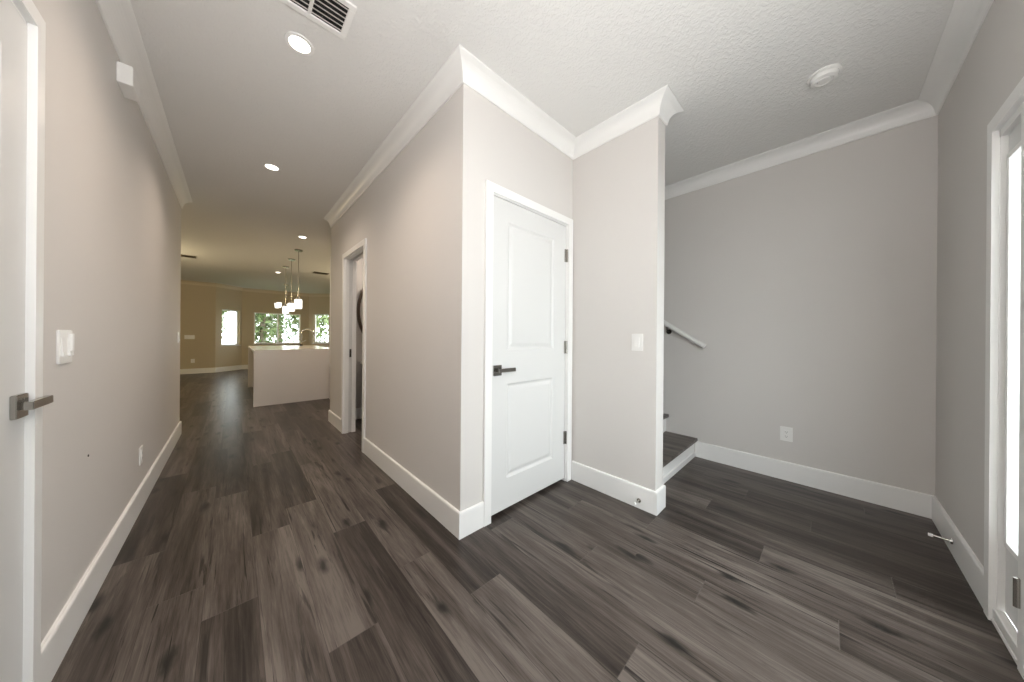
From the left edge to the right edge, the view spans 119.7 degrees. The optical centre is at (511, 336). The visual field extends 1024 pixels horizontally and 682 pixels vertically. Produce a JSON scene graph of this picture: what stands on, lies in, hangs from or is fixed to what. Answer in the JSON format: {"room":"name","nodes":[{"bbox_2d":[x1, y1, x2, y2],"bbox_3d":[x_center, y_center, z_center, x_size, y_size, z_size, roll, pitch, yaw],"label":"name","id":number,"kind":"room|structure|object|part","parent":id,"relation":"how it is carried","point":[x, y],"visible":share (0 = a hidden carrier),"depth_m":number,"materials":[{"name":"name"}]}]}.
{"room":"entrance hall","nodes":[
{"label":"entrance hall","id":0,"kind":"room"},
{"bbox_2d":[32,0,180,642],"bbox_3d":[-1.910,-0.215,1.297,0.120,2.700,5.707,0,0,-43],"label":"wall","id":1,"kind":"structure","parent":0,"point":[112,209],"depth_m":1.33,"materials":[{"name":"beige paint"}]},
{"bbox_2d":[0,0,52,681],"bbox_3d":[-1.195,0.086,0.560,0.158,2.110,0.876,0,0,-43],"label":"door","id":2,"kind":"structure","parent":1,"relation":"in","point":[22,26],"depth_m":0.85,"materials":[{"name":"white paint"}]},
{"bbox_3d":[-1.389,0.195,0.838,0.011,0.066,0.066,0,0,-43],"label":"handle","id":3,"kind":"part","parent":2,"relation":"part of","materials":[{"name":"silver metal"}]},
{"bbox_3d":[-1.158,0.086,0.594,0.018,2.110,0.876,0,0,-43],"label":"casing","id":4,"kind":"part","parent":2,"relation":"part of","materials":[{"name":"white paint"}]},
{"bbox_3d":[-1.399,0.194,0.879,0.016,0.023,0.126,0,0,-43],"label":"lever arm","id":5,"kind":"part","parent":2,"relation":"part of","materials":[{"name":"silver metal"}]},
{"bbox_2d":[56,330,74,363],"bbox_3d":[-1.611,0.036,1.076,0.016,0.120,0.117,0,0,-43],"label":"light switch","id":6,"kind":"object","parent":1,"relation":"attached to","point":[64,338],"visible":1,"depth_m":1.06,"materials":[{"name":"white plastic"}]},
{"bbox_2d":[116,61,139,101],"bbox_3d":[-2.066,-1.370,1.601,0.055,0.104,0.153,0,0,-43],"label":"door chime","id":7,"kind":"object","parent":1,"relation":"attached to","point":[126,77],"visible":1,"depth_m":1.56,"materials":[{"name":"white plastic"}]},
{"bbox_2d":[139,445,142,465],"bbox_3d":[-2.466,0.787,1.977,0.009,0.117,0.080,0,0,-43],"label":"wall outlet","id":8,"kind":"object","parent":1,"relation":"attached to","point":[141,447],"visible":1,"depth_m":1.96,"materials":[{"name":"white plastic"}]},
{"bbox_2d":[41,365,247,681],"bbox_3d":[-4.712,1.039,5.860,7.150,0.149,11.656,0,0,-43],"label":"baseboard","id":9,"kind":"structure","parent":1,"relation":"attached to","point":[55,645],"depth_m":1.32,"materials":[{"name":"white paint"}]},
{"bbox_2d":[180,284,215,368],"bbox_3d":[-9.985,-0.277,8.170,2.600,2.700,0.140,0,0,-43],"label":"wall","id":10,"kind":"structure","parent":0,"point":[198,302],"depth_m":8.76,"materials":[{"name":"beige paint"}]},
{"bbox_2d":[184,335,194,338],"bbox_3d":[-9.375,0.005,8.639,0.198,0.088,0.012,0,0,-43],"label":"light switch","id":11,"kind":"object","parent":10,"relation":"attached to","point":[185,336],"visible":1,"depth_m":8.63,"materials":[{"name":"white plastic"}]},
{"bbox_2d":[215,287,241,367],"bbox_3d":[-9.045,-0.270,9.434,0.140,2.700,0.848,0,0,2],"label":"wall","id":12,"kind":"structure","parent":0,"point":[227,299],"depth_m":9.37,"materials":[{"name":"beige paint"}]},
{"bbox_2d":[221,309,240,345],"bbox_3d":[-9.013,-0.286,9.489,0.140,1.147,0.620,0,0,2],"label":"window","id":13,"kind":"structure","parent":12,"relation":"in","point":[235,311],"depth_m":9.75,"materials":[{"name":"white paint"}]},
{"bbox_2d":[242,291,308,364],"bbox_3d":[-8.334,-0.264,10.539,1.850,2.700,0.140,0,0,-43],"label":"wall","id":14,"kind":"structure","parent":0,"point":[252,302],"depth_m":10.21,"materials":[{"name":"beige paint"}]},
{"bbox_2d":[254,312,299,343],"bbox_3d":[-8.295,-0.285,10.534,1.340,1.097,0.140,0,0,-43],"label":"window","id":15,"kind":"structure","parent":14,"relation":"in","point":[254,312],"depth_m":10.54,"materials":[{"name":"white paint"}]},
{"bbox_2d":[309,297,329,346],"bbox_3d":[-7.185,-0.255,11.177,0.848,2.700,0.140,0,0,2],"label":"wall","id":16,"kind":"structure","parent":0,"point":[317,305],"depth_m":11.11,"materials":[{"name":"beige paint"}]},
{"bbox_2d":[313,314,328,343],"bbox_3d":[-7.140,-0.299,11.145,0.620,1.102,0.140,0,0,2],"label":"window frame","id":17,"kind":"structure","parent":16,"relation":"in","point":[315,342],"depth_m":11.16,"materials":[{"name":"white paint"}]},
{"bbox_2d":[356,258,362,407],"bbox_3d":[-1.963,-0.215,4.353,0.944,2.700,0.139,0,0,-43],"label":"wall","id":18,"kind":"structure","parent":0,"point":[359,286],"depth_m":4.11,"materials":[{"name":"grey paint"}]},
{"bbox_2d":[355,407,361,418],"bbox_3d":[-1.920,1.061,4.297,0.944,0.149,0.015,0,0,-43],"label":"baseboard","id":19,"kind":"structure","parent":18,"relation":"attached to","point":[358,415],"depth_m":4.10,"materials":[{"name":"white paint"}]},
{"bbox_2d":[357,289,362,332],"bbox_3d":[-1.892,-0.355,4.303,0.650,1.000,0.030,0,0,-43],"label":"mirror","id":20,"kind":"object","parent":18,"relation":"attached to","point":[360,299],"visible":0.2,"depth_m":4.10,"materials":[{"name":"brown wood"}]},
{"bbox_3d":[-1.896,-0.355,4.308,0.584,0.934,0.009,0,0,-43],"label":"glass","id":21,"kind":"part","parent":20,"relation":"part of","materials":[{"name":"white mirror"}]},
{"bbox_2d":[330,83,479,510],"bbox_3d":[-1.321,-0.210,2.890,0.120,2.700,3.152,0,0,-43],"label":"wall","id":22,"kind":"structure","parent":0,"point":[418,219],"depth_m":2.02,"materials":[{"name":"beige paint"}]},
{"bbox_2d":[328,410,340,431],"bbox_3d":[-2.204,1.059,3.796,0.115,0.149,0.664,0,0,-43],"label":"baseboard","id":23,"kind":"structure","parent":22,"relation":"attached to","point":[333,418],"depth_m":3.75,"materials":[{"name":"white paint"}]},
{"bbox_2d":[341,238,366,452],"bbox_3d":[-1.680,0.084,3.257,0.138,2.106,0.832,0,0,-43],"label":"door frame","id":24,"kind":"structure","parent":22,"relation":"in","point":[349,267],"depth_m":3.49,"materials":[{"name":"white paint"}]},
{"bbox_3d":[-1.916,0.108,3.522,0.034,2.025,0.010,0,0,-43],"label":"pocket door","id":25,"kind":"part","parent":24,"relation":"part of","materials":[{"name":"white paint"}]},
{"bbox_2d":[364,438,483,539],"bbox_3d":[-0.810,1.069,2.354,0.177,0.149,1.688,0,0,-43],"label":"baseboard","id":26,"kind":"structure","parent":22,"relation":"attached to","point":[461,524],"depth_m":1.91,"materials":[{"name":"white paint"}]},
{"bbox_2d":[477,95,572,502],"bbox_3d":[0.104,-0.199,2.147,0.944,2.700,0.120,0,0,-43],"label":"wall","id":27,"kind":"structure","parent":0,"point":[513,157],"depth_m":1.96,"materials":[{"name":"beige paint"}]},
{"bbox_2d":[482,180,572,526],"bbox_3d":[0.124,0.102,2.141,0.888,2.099,0.160,0,0,-43],"label":"door","id":28,"kind":"structure","parent":27,"relation":"in","point":[528,245],"depth_m":2.06,"materials":[{"name":"white paint"}]},
{"bbox_3d":[-0.093,0.213,1.884,0.066,0.066,0.011,0,0,-43],"label":"handle","id":29,"kind":"part","parent":28,"relation":"part of","materials":[{"name":"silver metal"}]},
{"bbox_3d":[-0.030,0.212,1.899,0.138,0.023,0.016,0,0,-43],"label":"lever arm","id":30,"kind":"part","parent":28,"relation":"part of","materials":[{"name":"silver metal"}]},
{"bbox_2d":[51,369,1023,681],"bbox_3d":[-3.697,1.147,5.397,8.400,0.050,14.120,0,0,-43],"label":"floor","id":31,"kind":"structure","parent":0,"point":[267,546],"depth_m":1.40,"materials":[{"name":"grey wood"}]},
{"bbox_2d":[248,345,328,406],"bbox_3d":[-4.513,0.663,6.020,1.185,0.905,2.450,0,0,-43],"label":"kitchen island","id":32,"kind":"object","parent":31,"relation":"on","point":[290,373],"visible":0.92,"depth_m":5.08,"materials":[{"name":"stone"}]},
{"bbox_3d":[-5.337,0.676,6.899,1.185,0.865,0.040,0,0,-43],"label":"waterfall panel","id":33,"kind":"part","parent":32,"relation":"part of","materials":[{"name":"stone"}]},
{"bbox_2d":[248,345,328,352],"bbox_3d":[-4.510,0.230,6.020,1.185,0.040,2.450,0,0,-43],"label":"island countertop","id":34,"kind":"structure","parent":32,"relation":"on","point":[290,348],"depth_m":5.39,"materials":[{"name":"stone"}]},
{"bbox_2d":[300,328,314,345],"bbox_3d":[-4.764,0.006,6.918,0.287,0.404,0.056,0,0,-36],"label":"kitchen faucet","id":35,"kind":"object","parent":34,"relation":"on","point":[307,328],"visible":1,"depth_m":6.87,"materials":[{"name":"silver metal"}]},
{"bbox_2d":[329,256,330,398],"bbox_3d":[-2.901,-0.162,5.379,0.578,2.580,0.581,0,0,-43],"label":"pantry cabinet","id":36,"kind":"object","parent":31,"relation":"on","point":[330,256],"visible":0.02,"depth_m":5.37,"materials":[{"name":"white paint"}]},
{"bbox_2d":[663,413,697,483],"bbox_3d":[0.159,0.431,3.802,1.156,1.440,3.593,0,0,-43],"label":"staircase","id":37,"kind":"structure","parent":31,"relation":"on","point":[678,449],"depth_m":2.67,"materials":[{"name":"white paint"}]},
{"bbox_3d":[1.367,1.135,2.507,1.126,0.050,0.014,0,0,-43],"label":"toe moulding","id":38,"kind":"part","parent":37,"relation":"part of","materials":[{"name":"white paint"}]},
{"bbox_2d":[130,0,954,293],"bbox_3d":[-3.675,-1.638,5.397,8.400,0.120,14.120,0,0,-43],"label":"ceiling","id":39,"kind":"structure","parent":0,"point":[236,99],"depth_m":1.77,"materials":[{"name":"white paint"}]},
{"bbox_2d":[181,254,195,257],"bbox_3d":[-6.463,-1.595,5.856,0.320,0.010,0.200,0,0,-43],"label":"ceiling vent","id":40,"kind":"object","parent":39,"relation":"in","point":[188,256],"visible":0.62,"depth_m":5.89,"materials":[{"name":"black"}]},
{"bbox_2d":[263,163,280,170],"bbox_3d":[-2.215,-1.564,2.742,0.132,0.006,0.132,0,0,-43],"label":"recessed light","id":41,"kind":"object","parent":39,"relation":"in","point":[269,166],"visible":1,"depth_m":2.74,"materials":[{"name":"white paint"}]},
{"bbox_2d":[274,284,287,307],"bbox_3d":[-6.927,-1.238,9.134,0.576,0.730,0.584,0,0,-43],"label":"chandelier","id":42,"kind":"object","parent":39,"relation":"hanging from","point":[278,304],"visible":0.39,"depth_m":8.87,"materials":[{"name":"white glass"}]},
{"bbox_2d":[282,266,288,313],"bbox_3d":[-5.112,-1.054,6.714,0.124,1.070,0.124,0,0,-43],"label":"pendant light","id":43,"kind":"object","parent":39,"relation":"hanging from","point":[285,307],"visible":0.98,"depth_m":6.69,"materials":[{"name":"white glass"}]},
{"bbox_3d":[-5.116,-0.604,6.714,0.110,0.170,0.110,0,0,-43],"label":"lamp shade","id":44,"kind":"part","parent":43,"relation":"part of","materials":[{"name":"white glass"}]},
{"bbox_2d":[288,258,294,311],"bbox_3d":[-4.497,-1.050,6.057,0.124,1.070,0.124,0,0,-43],"label":"pendant light","id":45,"kind":"object","parent":39,"relation":"hanging from","point":[291,304],"visible":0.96,"depth_m":6.04,"materials":[{"name":"white glass"}]},
{"bbox_3d":[-4.500,-0.600,6.057,0.110,0.170,0.110,0,0,-43],"label":"lamp shade","id":46,"kind":"part","parent":45,"relation":"part of","materials":[{"name":"white glass"}]},
{"bbox_3d":[-4.496,-1.150,6.057,0.011,0.830,0.012,0,0,-43],"label":"rod","id":47,"kind":"part","parent":45,"relation":"part of","materials":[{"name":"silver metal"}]},
{"bbox_2d":[294,249,302,308],"bbox_3d":[-3.881,-1.045,5.400,0.124,1.070,0.124,0,0,-43],"label":"pendant light","id":48,"kind":"object","parent":39,"relation":"hanging from","point":[297,302],"visible":1,"depth_m":5.38,"materials":[{"name":"white glass"}]},
{"bbox_3d":[-3.885,-0.595,5.400,0.110,0.170,0.110,0,0,-43],"label":"lamp shade","id":49,"kind":"part","parent":48,"relation":"part of","materials":[{"name":"white glass"}]},
{"bbox_3d":[-3.881,-1.145,5.400,0.011,0.830,0.012,0,0,-43],"label":"rod","id":50,"kind":"part","parent":48,"relation":"part of","materials":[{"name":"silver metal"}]},
{"bbox_2d":[284,31,313,55],"bbox_3d":[-1.131,-1.556,1.582,0.132,0.006,0.132,0,0,-43],"label":"recessed light","id":51,"kind":"object","parent":39,"relation":"in","point":[297,42],"visible":1,"depth_m":1.58,"materials":[{"name":"white paint"}]},
{"bbox_2d":[280,0,356,40],"bbox_3d":[-0.919,-1.552,1.367,0.322,0.010,0.212,0,0,-43],"label":"ceiling vent","id":52,"kind":"object","parent":39,"relation":"in","point":[336,16],"visible":1,"depth_m":1.42,"materials":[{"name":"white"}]},
{"bbox_2d":[807,63,841,87],"bbox_3d":[1.828,-1.515,1.740,0.144,0.042,0.144,0,0,-43],"label":"smoke detector","id":53,"kind":"object","parent":39,"relation":"attached to","point":[827,74],"visible":1,"depth_m":1.72,"materials":[{"name":"white plastic"}]},
{"bbox_2d":[571,116,664,490],"bbox_3d":[-0.315,-0.202,3.376,0.124,2.700,3.819,0,0,-43],"label":"wall","id":54,"kind":"structure","parent":0,"point":[619,184],"depth_m":2.12,"materials":[{"name":"beige paint"}]},
{"bbox_2d":[572,461,665,515],"bbox_3d":[0.765,1.081,2.213,0.154,0.149,0.662,0,0,-43],"label":"baseboard","id":55,"kind":"structure","parent":54,"relation":"attached to","point":[653,502],"depth_m":2.09,"materials":[{"name":"white paint"}]},
{"bbox_2d":[631,334,642,350],"bbox_3d":[0.853,0.037,2.028,0.012,0.117,0.078,0,0,-43],"label":"light switch","id":56,"kind":"object","parent":54,"relation":"attached to","point":[637,339],"visible":1,"depth_m":2.02,"materials":[{"name":"white plastic"}]},
{"bbox_2d":[663,115,937,495],"bbox_3d":[1.087,-0.192,3.751,0.120,2.700,5.189,0,0,-43],"label":"wall","id":57,"kind":"structure","parent":0,"point":[808,284],"depth_m":2.30,"materials":[{"name":"beige paint"}]},
{"bbox_2d":[95,0,993,296],"bbox_3d":[-3.652,-1.528,5.371,8.000,0.104,13.792,0,0,-43],"label":"crown molding","id":58,"kind":"structure","parent":57,"relation":"attached to","point":[966,18],"depth_m":2.00,"materials":[{"name":"white paint"}]},
{"bbox_2d":[664,320,705,347],"bbox_3d":[1.219,-0.498,3.468,0.078,1.209,1.825,0,0,-43],"label":"handrail","id":59,"kind":"object","parent":57,"relation":"attached to","point":[667,324],"visible":0.34,"depth_m":2.92,"materials":[{"name":"white paint"}]},
{"bbox_2d":[780,426,792,441],"bbox_3d":[2.236,0.793,2.422,0.009,0.115,0.076,0,0,-43],"label":"wall outlet","id":60,"kind":"object","parent":57,"relation":"attached to","point":[786,433],"visible":1,"depth_m":2.42,"materials":[{"name":"white plastic"}]},
{"bbox_2d":[783,430,788,438],"bbox_3d":[2.234,0.793,2.420,0.003,0.068,0.034,0,0,-43],"label":"receptacle","id":61,"kind":"object","parent":60,"relation":"attached to","point":[785,432],"depth_m":2.42,"materials":[{"name":"grey plastic"}]},
{"bbox_2d":[695,441,983,607],"bbox_3d":[1.906,1.090,2.077,0.959,0.149,1.357,0,0,-43],"label":"baseboard","id":62,"kind":"structure","parent":57,"relation":"attached to","point":[909,501],"depth_m":2.10,"materials":[{"name":"white paint"}]},
{"bbox_2d":[935,0,1023,566],"bbox_3d":[1.364,-0.190,0.542,3.865,2.700,0.128,0,0,-43],"label":"wall","id":63,"kind":"structure","parent":0,"point":[992,68],"depth_m":1.49,"materials":[{"name":"beige paint"}]},
{"bbox_2d":[928,533,952,543],"bbox_3d":[2.328,1.090,1.615,0.028,0.028,0.079,0,0,-31],"label":"door stop","id":64,"kind":"object","parent":63,"relation":"attached to","point":[929,534],"visible":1,"depth_m":1.61,"materials":[{"name":"silver metal"}]},
{"bbox_3d":[2.329,1.092,1.611,0.009,0.012,0.054,0,0,-31],"label":"rod","id":65,"kind":"part","parent":64,"relation":"part of","materials":[{"name":"silver metal"}]},
{"bbox_2d":[983,77,1023,678],"bbox_3d":[1.441,0.130,0.637,1.683,2.062,0.157,0,0,-43],"label":"door","id":66,"kind":"structure","parent":63,"relation":"in","point":[1003,604],"depth_m":1.18,"materials":[{"name":"white paint"}]},
{"bbox_3d":[1.878,1.125,1.116,0.259,0.042,0.028,0,0,-43],"label":"sill moulding","id":67,"kind":"part","parent":66,"relation":"part of","materials":[{"name":"white paint"}]},
{"bbox_3d":[1.803,0.175,0.978,0.050,1.978,0.129,0,0,-43],"label":"mullion post","id":68,"kind":"part","parent":66,"relation":"part of","materials":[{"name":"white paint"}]},
{"label":"outside","id":69,"kind":"structure","parent":0,"visible":0},
{"bbox_3d":[-14.798,1.221,18.704,32.000,0.130,20.480,0,0,-43],"label":"ground","id":70,"kind":"structure","parent":69,"visible":0},
{"bbox_2d":[222,311,231,338],"bbox_3d":[-13.033,-1.297,12.422,1.967,4.941,1.995,0,0,-43],"label":"tree","id":71,"kind":"object","parent":70,"relation":"on","point":[223,312],"visible":0.02,"depth_m":12.83,"materials":[{"name":"green plant"}]},
{"bbox_2d":[255,313,284,342],"bbox_3d":[-11.985,-1.524,14.280,2.047,5.410,2.034,0,0,-43],"label":"tree","id":72,"kind":"object","parent":70,"relation":"on","point":[263,320],"visible":0.28,"depth_m":14.16,"materials":[{"name":"green plant"}]},
{"bbox_2d":[256,314,298,342],"bbox_3d":[-14.512,-2.346,18.599,3.518,7.012,3.466,0,0,-43],"label":"tree","id":73,"kind":"object","parent":70,"relation":"on","point":[286,323],"visible":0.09,"depth_m":18.45,"materials":[{"name":"green plant"}]},
{"bbox_2d":[289,315,328,341],"bbox_3d":[-10.385,-1.290,15.493,1.982,4.966,1.913,0,0,-43],"label":"tree","id":74,"kind":"object","parent":70,"relation":"on","point":[323,320],"visible":0.19,"depth_m":15.34,"materials":[{"name":"green plant"}]}
]}

